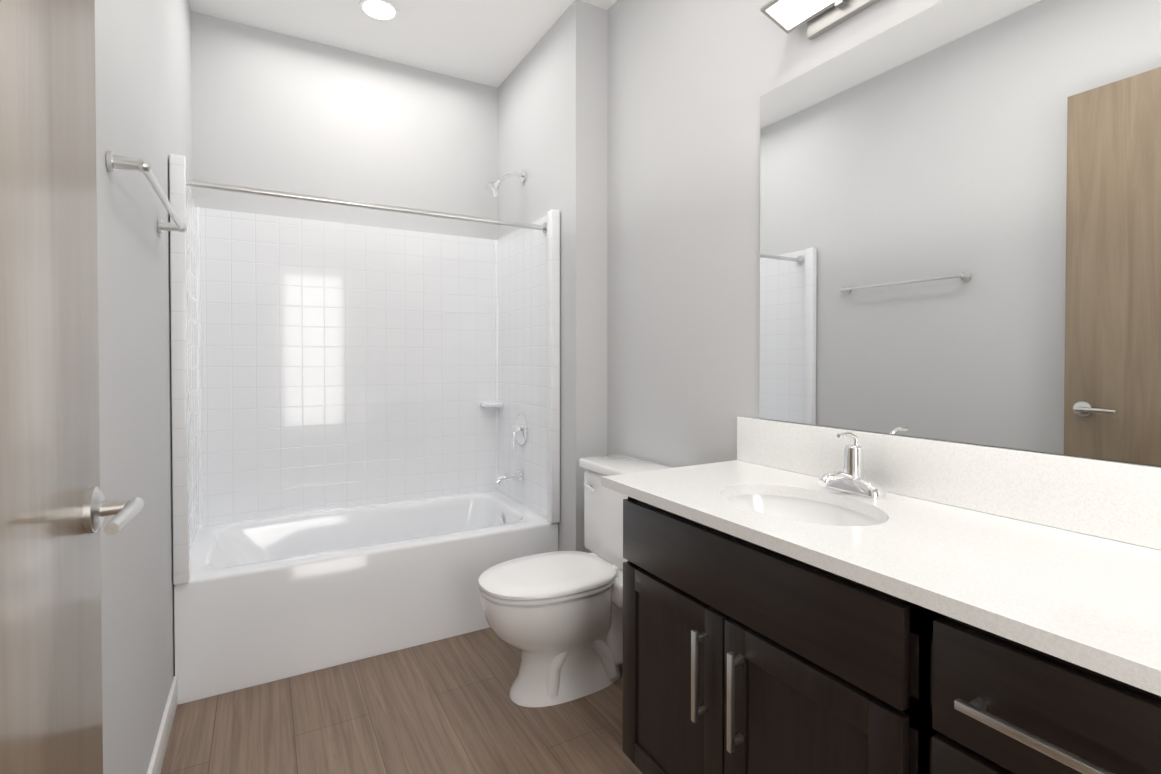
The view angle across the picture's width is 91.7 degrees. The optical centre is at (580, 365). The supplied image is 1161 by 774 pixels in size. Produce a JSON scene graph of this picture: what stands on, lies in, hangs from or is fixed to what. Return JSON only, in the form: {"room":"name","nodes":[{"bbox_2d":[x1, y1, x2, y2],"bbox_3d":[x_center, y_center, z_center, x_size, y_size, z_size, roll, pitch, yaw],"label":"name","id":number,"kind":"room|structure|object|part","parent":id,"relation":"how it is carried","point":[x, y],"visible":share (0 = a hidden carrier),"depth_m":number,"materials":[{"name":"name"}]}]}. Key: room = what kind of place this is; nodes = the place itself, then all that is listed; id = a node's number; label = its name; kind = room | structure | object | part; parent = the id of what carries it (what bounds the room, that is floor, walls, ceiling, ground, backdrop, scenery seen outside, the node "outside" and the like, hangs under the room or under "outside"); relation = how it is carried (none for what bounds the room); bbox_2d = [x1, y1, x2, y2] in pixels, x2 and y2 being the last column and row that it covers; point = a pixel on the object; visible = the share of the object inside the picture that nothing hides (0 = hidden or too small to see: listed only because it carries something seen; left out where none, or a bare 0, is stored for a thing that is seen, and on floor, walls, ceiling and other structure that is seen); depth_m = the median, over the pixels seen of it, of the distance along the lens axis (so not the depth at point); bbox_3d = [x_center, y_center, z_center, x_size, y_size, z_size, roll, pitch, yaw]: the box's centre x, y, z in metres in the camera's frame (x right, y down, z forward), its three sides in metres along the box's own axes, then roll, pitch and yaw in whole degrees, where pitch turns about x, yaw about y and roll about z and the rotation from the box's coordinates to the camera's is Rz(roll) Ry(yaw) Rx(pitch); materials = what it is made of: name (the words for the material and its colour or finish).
{"room":"bathroom","nodes":[
{"label":"bathroom","id":0,"kind":"room"},
{"bbox_2d":[95,0,192,773],"bbox_3d":[-0.890,-0.218,0.886,0.120,2.840,4.240,0,1,-30],"label":"wall","id":1,"kind":"structure","parent":0,"point":[143,81],"depth_m":1.44,"materials":[{"name":"grey paint"}]},
{"bbox_2d":[0,0,143,773],"bbox_3d":[-0.493,0.032,0.453,0.112,2.330,0.910,0,1,-30],"label":"door","id":2,"kind":"structure","parent":1,"relation":"in","point":[56,508],"depth_m":0.65,"materials":[{"name":"brown wood"}]},
{"bbox_3d":[-0.664,0.203,0.757,0.112,0.064,0.151,0,1,-30],"label":"handle","id":3,"kind":"part","parent":2,"relation":"part of","materials":[{"name":"silver metal"}]},
{"bbox_2d":[106,151,186,232],"bbox_3d":[-1.115,-0.431,1.480,0.073,0.040,0.700,0,1,-30],"label":"towel rail","id":4,"kind":"object","parent":1,"relation":"attached to","point":[114,162],"visible":1,"depth_m":1.25,"materials":[{"name":"silver metal"}]},
{"bbox_2d":[147,676,177,773],"bbox_3d":[-0.634,1.156,0.588,0.012,0.100,3.197,0,1,-30],"label":"baseboard","id":5,"kind":"structure","parent":1,"relation":"attached to","point":[159,749],"depth_m":1.73,"materials":[{"name":"white wood"}]},
{"bbox_2d":[191,11,497,239],"bbox_3d":[-1.116,-0.247,3.125,1.694,2.840,0.120,0,1,-30],"label":"wall","id":6,"kind":"structure","parent":0,"point":[273,111],"depth_m":2.95,"materials":[{"name":"grey paint"}]},
{"bbox_2d":[161,627,642,773],"bbox_3d":[-0.101,1.246,1.352,1.934,0.100,4.240,0,1,-30],"label":"floor","id":7,"kind":"structure","parent":0,"point":[446,706],"depth_m":1.87,"materials":[{"name":"wood"}]},
{"bbox_2d":[169,154,559,704],"bbox_3d":[-0.956,0.063,2.677,1.519,2.230,0.816,0,1,-30],"label":"bathtub","id":8,"kind":"object","parent":7,"relation":"on","point":[365,441],"visible":1,"depth_m":2.80,"materials":[{"name":"white plastic"}]},
{"bbox_3d":[-0.815,-0.674,2.417,1.488,0.068,0.068,0,1,-30],"label":"curtain rod","id":9,"kind":"part","parent":8,"relation":"part of","materials":[{"name":"silver metal"}]},
{"bbox_2d":[480,402,502,407],"bbox_3d":[-0.521,0.228,3.307,0.110,0.025,0.100,0,1,-30],"label":"shelf","id":10,"kind":"object","parent":8,"relation":"attached to","point":[482,404],"depth_m":3.28,"materials":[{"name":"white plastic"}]},
{"bbox_3d":[-0.389,0.602,3.031,0.156,0.067,0.060,0,1,-30],"label":"spout","id":11,"kind":"part","parent":8,"relation":"part of","materials":[{"name":"silver metal"}]},
{"bbox_2d":[478,454,671,706],"bbox_3d":[-0.017,0.792,2.129,0.745,0.788,0.496,0,1,-30],"label":"toilet","id":12,"kind":"object","parent":7,"relation":"on","point":[556,618],"visible":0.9,"depth_m":2.01,"materials":[{"name":"ceramic"}]},
{"bbox_3d":[-0.122,0.771,2.069,0.504,0.044,0.376,0,1,-30],"label":"seat","id":13,"kind":"part","parent":12,"relation":"part of","materials":[{"name":"plastic"}]},
{"bbox_3d":[0.044,0.495,2.313,0.030,0.028,0.098,0,1,-30],"label":"flush handle","id":14,"kind":"part","parent":12,"relation":"part of","materials":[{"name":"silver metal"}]},
{"bbox_3d":[0.212,0.614,2.256,0.203,0.349,0.470,0,1,-30],"label":"tank","id":15,"kind":"part","parent":12,"relation":"part of","materials":[{"name":"ceramic"}]},
{"bbox_3d":[0.210,0.417,2.253,0.224,0.042,0.496,0,1,-30],"label":"tank lid","id":16,"kind":"part","parent":12,"relation":"part of","materials":[{"name":"ceramic"}]},
{"bbox_2d":[608,488,1160,773],"bbox_3d":[0.638,0.777,1.155,0.590,0.842,1.220,0,1,-30],"label":"bathroom vanity","id":17,"kind":"object","parent":7,"relation":"on","point":[798,598],"depth_m":1.00,"materials":[{"name":"brown wood"}]},
{"bbox_3d":[0.220,0.807,1.393,0.020,0.527,0.386,0,1,-30],"label":"door","id":18,"kind":"part","parent":17,"relation":"part of","materials":[{"name":"brown wood"}]},
{"bbox_3d":[0.264,0.687,1.254,0.038,0.202,0.012,0,1,-30],"label":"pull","id":19,"kind":"part","parent":17,"relation":"part of","materials":[{"name":"silver metal"}]},
{"bbox_3d":[0.319,0.688,1.159,0.038,0.202,0.012,0,1,-30],"label":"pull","id":20,"kind":"part","parent":17,"relation":"part of","materials":[{"name":"silver metal"}]},
{"bbox_3d":[0.413,0.811,1.052,0.020,0.527,0.386,0,1,-30],"label":"door","id":21,"kind":"part","parent":17,"relation":"part of","materials":[{"name":"brown wood"}]},
{"bbox_2d":[601,460,1160,683],"bbox_3d":[0.633,0.342,1.193,0.557,0.028,1.340,0,1,-30],"label":"countertop","id":22,"kind":"structure","parent":17,"relation":"on","point":[1095,597],"depth_m":0.98,"materials":[{"name":"white stone"}]},
{"bbox_2d":[721,484,888,527],"bbox_3d":[0.519,0.416,1.347,0.312,0.148,0.422,0,1,-30],"label":"sink","id":23,"kind":"object","parent":22,"relation":"in","point":[799,505],"depth_m":1.49,"materials":[{"name":"white ceramic"}]},
{"bbox_2d":[813,430,892,499],"bbox_3d":[0.658,0.246,1.424,0.156,0.155,0.160,0,1,-30],"label":"faucet","id":24,"kind":"object","parent":22,"relation":"on","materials":[{"name":"silver metal"}]},
{"bbox_3d":[0.626,0.680,0.674,0.020,0.254,0.389,0,1,-30],"label":"drawer","id":25,"kind":"part","parent":17,"relation":"part of","materials":[{"name":"brown wood"}]},
{"bbox_3d":[0.582,0.466,0.691,0.038,0.012,0.212,0,1,-30],"label":"pull drawer","id":26,"kind":"part","parent":17,"relation":"part of","materials":[{"name":"silver metal"}]},
{"bbox_3d":[0.626,0.460,0.671,0.020,0.162,0.389,0,1,-30],"label":"drawer","id":27,"kind":"part","parent":17,"relation":"part of","materials":[{"name":"brown wood"}]},
{"bbox_2d":[189,0,616,87],"bbox_3d":[-0.101,-1.694,1.314,1.934,0.100,4.240,0,1,-30],"label":"ceiling","id":28,"kind":"structure","parent":0,"point":[492,43],"depth_m":2.76,"materials":[{"name":"white paint"}]},
{"bbox_2d":[359,0,397,20],"bbox_3d":[-0.936,-1.656,2.619,0.170,0.007,0.170,0,1,-30],"label":"recessed light","id":29,"kind":"object","parent":28,"relation":"in","point":[383,10],"visible":1,"depth_m":2.61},
{"bbox_2d":[498,0,607,552],"bbox_3d":[-0.185,-0.246,3.029,0.170,2.840,0.965,0,1,-30],"label":"wall","id":30,"kind":"structure","parent":0,"point":[552,114],"depth_m":2.63,"materials":[{"name":"grey paint"}]},
{"bbox_2d":[607,0,1160,467],"bbox_3d":[0.689,-0.230,1.780,0.120,2.840,4.240,0,1,-30],"label":"wall","id":31,"kind":"structure","parent":0,"point":[691,82],"depth_m":2.14,"materials":[{"name":"grey paint"}]},
{"bbox_2d":[760,0,879,39],"bbox_3d":[0.834,-1.004,1.243,0.145,0.101,1.000,0,1,-30],"label":"vanity light","id":32,"kind":"object","parent":31,"relation":"attached to","point":[819,17],"visible":0.98,"depth_m":1.60,"materials":[{"name":"silver metal"}]},
{"bbox_2d":[766,0,835,29],"bbox_3d":[0.819,-1.010,1.234,0.095,0.029,0.976,0,1,-30],"label":"diffuser","id":33,"kind":"object","parent":32,"relation":"attached to","point":[786,14],"depth_m":1.61,"materials":[{"name":"white plastic"}]},
{"bbox_2d":[737,416,1160,547],"bbox_3d":[0.867,0.252,1.324,0.020,0.146,1.340,0,1,-30],"label":"backsplash","id":34,"kind":"structure","parent":31,"relation":"attached to","point":[1112,500],"depth_m":1.23,"materials":[{"name":"white stone"}]},
{"bbox_2d":[759,0,1160,465],"bbox_3d":[0.894,-0.343,1.282,0.006,1.041,1.255,0,1,-30],"label":"mirror","id":35,"kind":"object","parent":31,"relation":"attached to","point":[960,220],"visible":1,"depth_m":1.27,"materials":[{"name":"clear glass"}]}
]}

